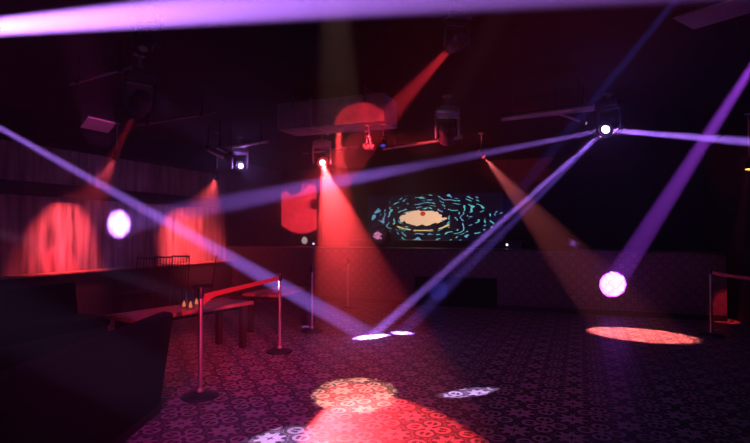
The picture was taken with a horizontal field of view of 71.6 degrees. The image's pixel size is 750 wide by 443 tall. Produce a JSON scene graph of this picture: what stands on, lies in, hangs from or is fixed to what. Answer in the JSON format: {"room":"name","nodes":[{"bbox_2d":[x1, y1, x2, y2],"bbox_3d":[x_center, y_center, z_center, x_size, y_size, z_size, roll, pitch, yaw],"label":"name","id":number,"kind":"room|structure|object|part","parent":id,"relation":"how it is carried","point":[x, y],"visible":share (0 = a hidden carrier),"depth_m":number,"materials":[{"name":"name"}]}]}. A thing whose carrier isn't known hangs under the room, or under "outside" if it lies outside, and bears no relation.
{"room":"entertainment venue","nodes":[
{"label":"entertainment venue","id":0,"kind":"room"},
{"bbox_2d":[0,139,282,275],"bbox_3d":[-5.612,0.024,7.855,0.200,3.300,15.500,-1,-1,21],"label":"curtain","id":1,"kind":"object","parent":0,"point":[39,234],"depth_m":9.71,"materials":[{"name":"fabric"}]},
{"bbox_2d":[0,179,229,208],"bbox_3d":[-5.936,-0.544,6.608,0.120,0.210,12.920,-1,-1,21],"label":"trim","id":2,"kind":"structure","parent":1,"relation":"attached to","point":[16,187],"depth_m":9.20,"materials":[{"name":"black paint"}]},
{"bbox_2d":[0,261,231,314],"bbox_3d":[-5.899,1.236,6.554,0.200,0.820,12.920,-1,-1,21],"label":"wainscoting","id":3,"kind":"structure","parent":1,"relation":"attached to","point":[98,293],"depth_m":9.61,"materials":[{"name":"black paint"}]},
{"bbox_2d":[0,259,234,279],"bbox_3d":[-5.862,0.800,6.549,0.280,0.035,12.920,-1,-1,21],"label":"trim","id":4,"kind":"structure","parent":1,"relation":"attached to","point":[224,260],"depth_m":8.88,"materials":[{"name":"brown wood"}]},
{"bbox_2d":[0,105,242,175],"bbox_3d":[-5.759,-1.445,6.559,0.500,0.400,12.920,-1,-1,21],"label":"trim","id":5,"kind":"structure","parent":1,"relation":"attached to","point":[16,125],"depth_m":8.80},
{"bbox_2d":[0,0,749,170],"bbox_3d":[-0.634,-1.719,5.932,10.900,0.100,15.900,-1,-1,21],"label":"ceiling","id":6,"kind":"structure","parent":0,"point":[681,87],"depth_m":5.76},
{"bbox_2d":[80,104,116,132],"bbox_3d":[-3.964,-1.475,7.465,0.343,0.319,0.903,1,-2,-38],"label":"board","id":7,"kind":"object","parent":6,"relation":"hanging from","point":[91,122],"visible":1,"depth_m":7.36,"materials":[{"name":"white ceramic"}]},
{"bbox_3d":[-3.963,-1.404,7.464,0.342,0.141,0.903,1,-2,-38],"label":"frame","id":8,"kind":"part","parent":7,"relation":"part of","materials":[{"name":"black ceramic"}]},
{"bbox_2d":[68,43,132,85],"bbox_3d":[-2.726,-1.549,5.135,1.052,0.275,0.056,-1,-1,32],"label":"bar","id":9,"kind":"object","parent":6,"relation":"hanging from","point":[120,69],"visible":1,"depth_m":5.09,"materials":[{"name":"grey metal"}]},
{"bbox_2d":[111,122,120,160],"bbox_3d":[-4.229,-1.299,8.501,0.156,0.626,0.139,0,-1,10],"label":"spotlight","id":10,"kind":"object","parent":6,"relation":"hanging from","point":[116,154],"visible":0.94,"depth_m":8.47,"materials":[{"name":"black plastic"}]},
{"bbox_3d":[-4.219,-1.405,8.502,0.080,0.413,0.080,0,-1,10],"label":"stem","id":11,"kind":"part","parent":10,"relation":"part of","materials":[{"name":"grey metal"}]},
{"bbox_2d":[121,52,158,119],"bbox_3d":[-2.356,-1.356,5.203,0.322,0.657,0.335,1,-2,-40],"label":"light","id":12,"kind":"object","parent":6,"relation":"hanging from","point":[139,103],"visible":0.97,"depth_m":5.13,"materials":[{"name":"black plastic"}]},
{"bbox_2d":[129,5,162,56],"bbox_3d":[-1.829,-1.520,4.146,0.225,0.401,0.205,0,-1,0],"label":"light","id":13,"kind":"object","parent":6,"relation":"hanging from","point":[146,39],"visible":1,"depth_m":4.11,"materials":[{"name":"black plastic"}]},
{"bbox_2d":[137,90,215,125],"bbox_3d":[-2.638,-1.486,6.837,1.521,0.325,0.055,-1,-1,31],"label":"bar","id":14,"kind":"object","parent":6,"relation":"hanging from","point":[201,113],"visible":0.94,"depth_m":6.74,"materials":[{"name":"grey metal"}]},
{"bbox_2d":[213,131,220,180],"bbox_3d":[-2.813,-1.163,9.252,0.139,0.865,0.180,1,-1,-28],"label":"spotlight","id":15,"kind":"object","parent":6,"relation":"hanging from","point":[216,176],"visible":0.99,"depth_m":9.24,"materials":[{"name":"black plastic"}]},
{"bbox_3d":[-2.810,-1.264,9.248,0.080,0.662,0.080,1,-1,-28],"label":"stem","id":16,"kind":"part","parent":15,"relation":"part of","materials":[{"name":"grey metal"}]},
{"bbox_2d":[204,123,231,161],"bbox_3d":[-2.599,-1.292,8.604,0.535,0.636,0.112,-1,-1,27],"label":"tube","id":17,"kind":"object","parent":6,"relation":"hanging from","point":[207,148],"visible":0.95,"depth_m":8.55,"materials":[{"name":"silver metal"}]},
{"bbox_2d":[217,117,233,157],"bbox_3d":[-2.344,-1.301,8.154,0.388,0.637,0.070,-1,-2,40],"label":"tube","id":18,"kind":"object","parent":6,"relation":"hanging from","point":[219,145],"visible":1,"depth_m":8.08,"materials":[{"name":"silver metal"}]},
{"bbox_2d":[231,136,248,170],"bbox_3d":[-2.527,-1.258,9.730,0.306,0.653,0.309,1,-1,-23],"label":"light","id":19,"kind":"object","parent":6,"relation":"hanging from","point":[239,165],"visible":0.88,"depth_m":9.65,"materials":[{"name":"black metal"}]},
{"bbox_2d":[225,123,268,148],"bbox_3d":[-2.183,-1.432,8.739,1.185,0.350,0.060,-1,-2,39],"label":"bar","id":20,"kind":"object","parent":6,"relation":"hanging from","point":[261,141],"visible":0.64,"depth_m":8.56,"materials":[{"name":"silver metal"}]},
{"bbox_2d":[312,134,330,168],"bbox_3d":[-0.945,-1.262,9.237,0.338,0.666,0.354,0,-1,-11],"label":"light","id":21,"kind":"object","parent":6,"relation":"hanging from","point":[321,159],"visible":0.94,"depth_m":9.15,"materials":[{"name":"black plastic"}]},
{"bbox_2d":[302,135,358,154],"bbox_3d":[-0.865,-1.450,9.852,1.392,0.265,0.058,-1,-2,37],"label":"bar","id":22,"kind":"object","parent":6,"relation":"hanging from","point":[349,147],"visible":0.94,"depth_m":9.75,"materials":[{"name":"grey metal"}]},
{"bbox_2d":[277,86,396,135],"bbox_3d":[-0.499,-1.418,6.776,1.500,0.465,0.530,-1,-1,21],"label":"air duct","id":23,"kind":"object","parent":6,"relation":"hanging from","point":[301,116],"visible":1,"depth_m":6.57,"materials":[{"name":"grey metal"}]},
{"bbox_2d":[364,131,370,139],"bbox_3d":[-0.099,-1.137,6.898,0.090,0.119,0.107,0,-1,-8],"label":"spotlight","id":24,"kind":"object","parent":23,"relation":"hanging from","point":[365,132],"visible":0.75,"depth_m":6.86,"materials":[{"name":"black plastic"}]},
{"bbox_2d":[362,124,375,149],"bbox_3d":[-0.080,-1.043,6.474,0.159,0.318,0.131,1,-1,-23],"label":"spotlight","id":25,"kind":"object","parent":23,"relation":"hanging from","point":[371,145],"visible":1,"depth_m":6.44,"materials":[{"name":"black plastic"}]},
{"bbox_3d":[-0.081,-1.123,6.475,0.080,0.158,0.080,1,-1,-23],"label":"stem","id":26,"kind":"part","parent":25,"relation":"part of","materials":[{"name":"grey metal"}]},
{"bbox_2d":[379,124,386,147],"bbox_3d":[0.096,-1.054,6.428,0.098,0.297,0.113,0,-1,-5],"label":"spotlight","id":27,"kind":"object","parent":23,"relation":"hanging from","point":[382,141],"visible":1,"depth_m":6.42,"materials":[{"name":"black plastic"}]},
{"bbox_3d":[0.096,-1.127,6.437,0.080,0.150,0.080,0,-1,-5],"label":"stem","id":28,"kind":"part","parent":27,"relation":"part of","materials":[{"name":"grey metal"}]},
{"bbox_2d":[383,118,462,150],"bbox_3d":[0.735,-1.424,8.418,1.613,0.380,0.061,-1,-2,44],"label":"bar","id":29,"kind":"object","parent":6,"relation":"hanging from","point":[461,136],"visible":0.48,"depth_m":8.48,"materials":[{"name":"silver metal"}]},
{"bbox_2d":[435,94,459,145],"bbox_3d":[0.942,-1.320,6.790,0.322,0.660,0.336,0,-1,0],"label":"light","id":30,"kind":"object","parent":6,"relation":"hanging from","point":[447,132],"visible":1,"depth_m":6.71,"materials":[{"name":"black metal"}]},
{"bbox_2d":[442,0,470,54],"bbox_3d":[0.505,-1.392,3.230,0.167,0.674,0.158,0,-1,-12],"label":"light","id":31,"kind":"object","parent":6,"relation":"hanging from","point":[457,40],"visible":1,"depth_m":3.19,"materials":[{"name":"black plastic"}]},
{"bbox_2d":[477,132,486,158],"bbox_3d":[1.917,-1.355,9.330,0.167,0.476,0.139,-1,-2,38],"label":"spotlight","id":32,"kind":"object","parent":6,"relation":"hanging from","point":[480,153],"visible":1,"depth_m":9.31,"materials":[{"name":"black plastic"}]},
{"bbox_2d":[501,79,594,120],"bbox_3d":[2.061,-1.464,6.274,1.083,0.395,0.090,-1,-1,32],"label":"bar","id":33,"kind":"object","parent":6,"relation":"hanging from","point":[578,108],"visible":1,"depth_m":6.22,"materials":[{"name":"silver metal"}]},
{"bbox_2d":[555,87,586,124],"bbox_3d":[2.435,-1.421,6.503,0.409,0.471,0.040,-1,-2,36],"label":"tube","id":34,"kind":"object","parent":6,"relation":"hanging from","point":[583,121],"visible":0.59,"depth_m":6.43,"materials":[{"name":"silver metal"}]},
{"bbox_2d":[594,92,623,136],"bbox_3d":[3.011,-1.362,6.691,0.337,0.579,0.322,1,-2,-44],"label":"light","id":35,"kind":"object","parent":6,"relation":"hanging from","point":[608,126],"visible":1,"depth_m":6.62,"materials":[{"name":"black plastic"}]},
{"bbox_2d":[671,0,749,28],"bbox_3d":[2.776,-1.690,4.187,0.399,0.035,0.573,1,-2,-36],"label":"board","id":36,"kind":"object","parent":6,"relation":"attached to","point":[717,11],"visible":1,"depth_m":4.18,"materials":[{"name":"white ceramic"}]},
{"bbox_3d":[2.776,-1.698,4.187,0.399,0.020,0.573,1,-2,-36],"label":"frame","id":37,"kind":"part","parent":36,"relation":"part of","materials":[{"name":"black ceramic"}]},
{"bbox_2d":[743,113,749,170],"bbox_3d":[5.611,-1.192,7.814,0.128,0.871,0.129,0,-1,9],"label":"spotlight","id":38,"kind":"object","parent":6,"relation":"hanging from","point":[747,162],"visible":1,"depth_m":7.81,"materials":[{"name":"black plastic"}]},
{"bbox_3d":[5.618,-1.296,7.822,0.080,0.662,0.080,1,-2,-38],"label":"stem","id":39,"kind":"part","parent":38,"relation":"part of","materials":[{"name":"grey metal"}]},
{"bbox_2d":[108,295,749,442],"bbox_3d":[-0.634,1.680,5.857,10.900,0.100,15.900,-1,-1,21],"label":"floor","id":40,"kind":"structure","parent":0,"point":[375,372],"depth_m":5.29,"materials":[{"name":"carpet"}]},
{"bbox_2d":[0,282,109,370],"bbox_3d":[-4.175,1.202,5.602,0.740,0.846,2.600,0,-1,20],"label":"bench","id":41,"kind":"object","parent":40,"relation":"on","point":[36,321],"visible":0.87,"depth_m":6.14,"materials":[{"name":"black leather"}]},
{"bbox_3d":[-4.424,1.175,5.694,0.211,0.789,2.600,0,-1,20],"label":"backrest","id":42,"kind":"part","parent":41,"relation":"part of","materials":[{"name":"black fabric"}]},
{"bbox_3d":[-4.081,1.244,5.567,0.540,0.130,2.580,0,-1,20],"label":"seat","id":43,"kind":"part","parent":41,"relation":"part of","materials":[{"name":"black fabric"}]},
{"bbox_2d":[0,311,172,442],"bbox_3d":[-2.060,1.151,3.325,0.740,0.846,2.100,0,-1,0],"label":"bench","id":44,"kind":"object","parent":40,"relation":"on","point":[106,387],"visible":1,"depth_m":3.17,"materials":[{"name":"black leather"}]},
{"bbox_2d":[120,257,156,312],"bbox_3d":[-4.115,1.169,9.056,0.400,1.067,0.469,0,-1,10],"label":"chair","id":45,"kind":"object","parent":40,"relation":"on","point":[134,292],"visible":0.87,"depth_m":9.21,"materials":[{"name":"black wood"}]},
{"bbox_3d":[-4.326,1.474,8.872,0.051,0.447,0.026,1,-2,-43],"label":"leg","id":46,"kind":"part","parent":45,"relation":"part of","materials":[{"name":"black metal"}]},
{"bbox_3d":[-4.263,1.482,9.232,0.026,0.447,0.059,0,-1,-17],"label":"leg","id":47,"kind":"part","parent":45,"relation":"part of","materials":[{"name":"black metal"}]},
{"bbox_3d":[-4.120,1.240,9.024,0.400,0.035,0.400,0,-1,10],"label":"seat","id":48,"kind":"part","parent":45,"relation":"part of","materials":[{"name":"black fabric"}]},
{"bbox_3d":[-4.082,0.953,9.243,0.386,0.628,0.099,0,-1,10],"label":"frame","id":49,"kind":"part","parent":45,"relation":"part of","materials":[{"name":"black ceramic"}]},
{"bbox_2d":[140,256,173,307],"bbox_3d":[-3.963,1.177,9.440,0.400,1.067,0.469,0,-1,10],"label":"chair","id":50,"kind":"object","parent":40,"relation":"on","point":[158,290],"visible":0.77,"depth_m":9.60,"materials":[{"name":"black wood"}]},
{"bbox_3d":[-3.969,1.249,9.408,0.400,0.035,0.400,0,-1,10],"label":"seat","id":51,"kind":"part","parent":50,"relation":"part of","materials":[{"name":"black fabric"}]},
{"bbox_3d":[-3.931,0.961,9.627,0.386,0.628,0.099,0,-1,10],"label":"frame","id":52,"kind":"part","parent":50,"relation":"part of","materials":[{"name":"black ceramic"}]},
{"bbox_2d":[159,255,190,306],"bbox_3d":[-3.799,1.186,9.858,0.400,1.067,0.469,0,-1,10],"label":"chair","id":53,"kind":"object","parent":40,"relation":"on","point":[173,287],"visible":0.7,"depth_m":10.01,"materials":[{"name":"black wood"}]},
{"bbox_3d":[-3.804,1.258,9.826,0.400,0.035,0.400,0,-1,10],"label":"seat","id":54,"kind":"part","parent":53,"relation":"part of","materials":[{"name":"black fabric"}]},
{"bbox_3d":[-3.661,1.491,9.612,0.026,0.447,0.051,1,-1,-27],"label":"leg","id":55,"kind":"part","parent":53,"relation":"part of","materials":[{"name":"black metal"}]},
{"bbox_3d":[-3.767,0.971,10.045,0.386,0.628,0.099,0,-1,10],"label":"frame","id":56,"kind":"part","parent":53,"relation":"part of","materials":[{"name":"black ceramic"}]},
{"bbox_2d":[105,298,253,348],"bbox_3d":[-2.287,1.340,6.293,0.556,0.600,1.720,-1,-1,31],"label":"table","id":57,"kind":"object","parent":40,"relation":"on","point":[218,306],"visible":0.73,"depth_m":6.46,"materials":[{"name":"brown wood"}]},
{"bbox_3d":[-2.846,1.351,5.789,0.070,0.555,0.075,-1,-1,31],"label":"leg","id":58,"kind":"part","parent":57,"relation":"part of","materials":[{"name":"brown wood"}]},
{"bbox_2d":[187,289,193,308],"bbox_3d":[-2.186,0.919,6.164,0.078,0.235,0.078,-1,-1,21],"label":"glass","id":59,"kind":"object","parent":57,"relation":"on","point":[190,303],"visible":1,"depth_m":6.15,"materials":[{"name":"glass"}]},
{"bbox_3d":[-2.105,1.379,7.023,0.070,0.555,0.075,-1,-1,31],"label":"leg","id":60,"kind":"part","parent":57,"relation":"part of","materials":[{"name":"brown wood"}]},
{"bbox_3d":[-1.728,1.373,6.796,0.070,0.555,0.075,-1,-1,31],"label":"leg","id":61,"kind":"part","parent":57,"relation":"part of","materials":[{"name":"brown wood"}]},
{"bbox_2d":[192,255,216,302],"bbox_3d":[-3.353,1.194,10.223,0.469,1.067,0.400,0,-1,-17],"label":"chair","id":62,"kind":"object","parent":40,"relation":"on","point":[193,285],"visible":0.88,"depth_m":10.10,"materials":[{"name":"black fabric"}]},
{"bbox_3d":[-3.383,1.267,10.213,0.400,0.035,0.400,0,-1,-17],"label":"seat","id":63,"kind":"part","parent":62,"relation":"part of","materials":[{"name":"black fabric"}]},
{"bbox_3d":[-3.176,0.976,10.282,0.099,0.628,0.386,0,-1,-17],"label":"frame","id":64,"kind":"part","parent":62,"relation":"part of","materials":[{"name":"black metal"}]},
{"bbox_2d":[180,276,278,402],"bbox_3d":[-1.500,1.124,5.581,0.339,1.000,1.975,0,-1,7],"label":"stanchion","id":65,"kind":"object","parent":40,"relation":"on","point":[200,394],"visible":1,"depth_m":4.76,"materials":[{"name":"silver metal"}]},
{"bbox_2d":[243,286,310,333],"bbox_3d":[-1.529,1.383,8.229,0.596,0.600,1.150,0,-1,17],"label":"table","id":66,"kind":"object","parent":40,"relation":"on","point":[268,294],"visible":0.8,"depth_m":7.87,"materials":[{"name":"brown wood"}]},
{"bbox_3d":[-1.885,1.398,7.883,0.070,0.555,0.075,0,-1,17],"label":"leg","id":67,"kind":"part","parent":66,"relation":"part of","materials":[{"name":"brown wood"}]},
{"bbox_3d":[-1.426,1.394,7.742,0.070,0.555,0.075,0,-1,17],"label":"leg","id":68,"kind":"part","parent":66,"relation":"part of","materials":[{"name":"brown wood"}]},
{"bbox_3d":[-1.172,1.413,8.574,0.070,0.555,0.075,0,-1,17],"label":"leg","id":69,"kind":"part","parent":66,"relation":"part of","materials":[{"name":"brown wood"}]},
{"bbox_2d":[266,272,292,354],"bbox_3d":[-1.204,1.146,6.569,0.340,1.000,0.340,-1,-1,21],"label":"stanchion","id":70,"kind":"object","parent":40,"relation":"on","point":[279,350],"visible":1,"depth_m":6.55,"materials":[{"name":"silver metal"}]},
{"bbox_2d":[301,261,347,333],"bbox_3d":[-0.836,1.200,9.017,0.339,1.000,2.520,0,-1,7],"label":"stanchion","id":71,"kind":"object","parent":40,"relation":"on","point":[311,330],"visible":1,"depth_m":7.92,"materials":[{"name":"silver metal"}]},
{"bbox_2d":[339,258,356,309],"bbox_3d":[-0.533,1.228,10.281,0.340,1.000,0.340,-1,-1,21],"label":"stanchion","id":72,"kind":"object","parent":40,"relation":"on","point":[347,307],"visible":0.96,"depth_m":10.26,"materials":[{"name":"silver metal"}]},
{"bbox_2d":[349,240,525,247],"bbox_3d":[1.346,1.098,11.938,4.042,1.333,0.540,-1,-1,21],"label":"console table","id":73,"kind":"object","parent":40,"relation":"on","point":[353,243],"visible":0.55,"depth_m":11.61,"materials":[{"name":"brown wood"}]},
{"bbox_2d":[225,246,726,321],"bbox_3d":[1.303,1.154,11.029,10.323,1.181,0.740,-1,-1,21],"label":"countertop","id":74,"kind":"structure","parent":40,"relation":"on","point":[671,284],"depth_m":10.17,"materials":[{"name":"tile"}]},
{"bbox_2d":[302,237,306,246],"bbox_3d":[-1.657,0.471,12.221,0.140,0.237,0.140,-1,-1,21],"label":"table lamp","id":75,"kind":"object","parent":74,"relation":"on","point":[304,239],"visible":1,"depth_m":12.18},
{"bbox_2d":[370,225,390,246],"bbox_3d":[0.136,0.331,11.600,0.470,0.490,0.187,-1,-1,21],"label":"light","id":76,"kind":"object","parent":74,"relation":"on","point":[380,235],"visible":0.98,"depth_m":11.53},
{"bbox_3d":[1.616,1.419,10.534,1.680,0.577,0.050,0,-1,21],"label":"panel","id":77,"kind":"part","parent":74,"relation":"part of","materials":[{"name":"black fabric"}]},
{"bbox_2d":[225,246,726,254],"bbox_3d":[1.303,0.589,11.041,10.323,0.050,0.740,0,-1,21],"label":"countertop","id":78,"kind":"structure","parent":74,"relation":"on","point":[707,252],"depth_m":10.24,"materials":[{"name":"stone"}]},
{"bbox_3d":[1.183,1.688,10.712,10.303,0.100,0.030,0,-1,21],"label":"kick rail","id":79,"kind":"part","parent":74,"relation":"part of","materials":[{"name":"black ceramic"}]},
{"bbox_2d":[565,238,579,249],"bbox_3d":[3.849,0.430,10.106,0.274,0.226,0.160,-1,-1,21],"label":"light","id":80,"kind":"object","parent":74,"relation":"on","point":[570,242],"visible":0.95,"depth_m":10.05,"materials":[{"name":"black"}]},
{"bbox_2d":[698,267,749,337],"bbox_3d":[5.051,1.155,6.961,0.339,1.000,1.628,0,-1,-13],"label":"stanchion","id":81,"kind":"object","parent":40,"relation":"on","point":[711,334],"visible":1,"depth_m":7.56,"materials":[{"name":"silver metal"}]},
{"bbox_2d":[282,150,704,249],"bbox_3d":[2.243,0.142,13.196,10.900,3.300,0.200,-1,-1,21],"label":"wall","id":82,"kind":"structure","parent":0,"point":[648,200],"depth_m":12.21,"materials":[{"name":"black paint"}]},
{"bbox_2d":[281,176,324,245],"bbox_3d":[-2.124,-0.271,14.792,1.534,1.959,0.110,-1,-1,21],"label":"wall panel","id":83,"kind":"object","parent":82,"relation":"attached to","point":[302,198],"visible":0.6,"depth_m":14.73,"materials":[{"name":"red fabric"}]},
{"bbox_3d":[-2.122,-1.226,14.817,1.534,0.050,0.100,0,-1,21],"label":"rail","id":84,"kind":"part","parent":83,"relation":"part of","materials":[{"name":"black metal"}]},
{"bbox_2d":[367,191,504,239],"bbox_3d":[1.478,0.529,13.295,3.612,2.531,0.121,-1,-1,21],"label":"led screen","id":85,"kind":"object","parent":82,"relation":"attached to","point":[475,215],"visible":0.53,"depth_m":13.18,"materials":[{"name":"multicoloured glass"}]},
{"bbox_2d":[704,119,749,326],"bbox_3d":[4.343,-0.063,3.934,0.200,3.300,15.500,-1,-1,21],"label":"wall","id":86,"kind":"structure","parent":0,"point":[726,182],"depth_m":9.19,"materials":[{"name":"black paint"}]}
]}

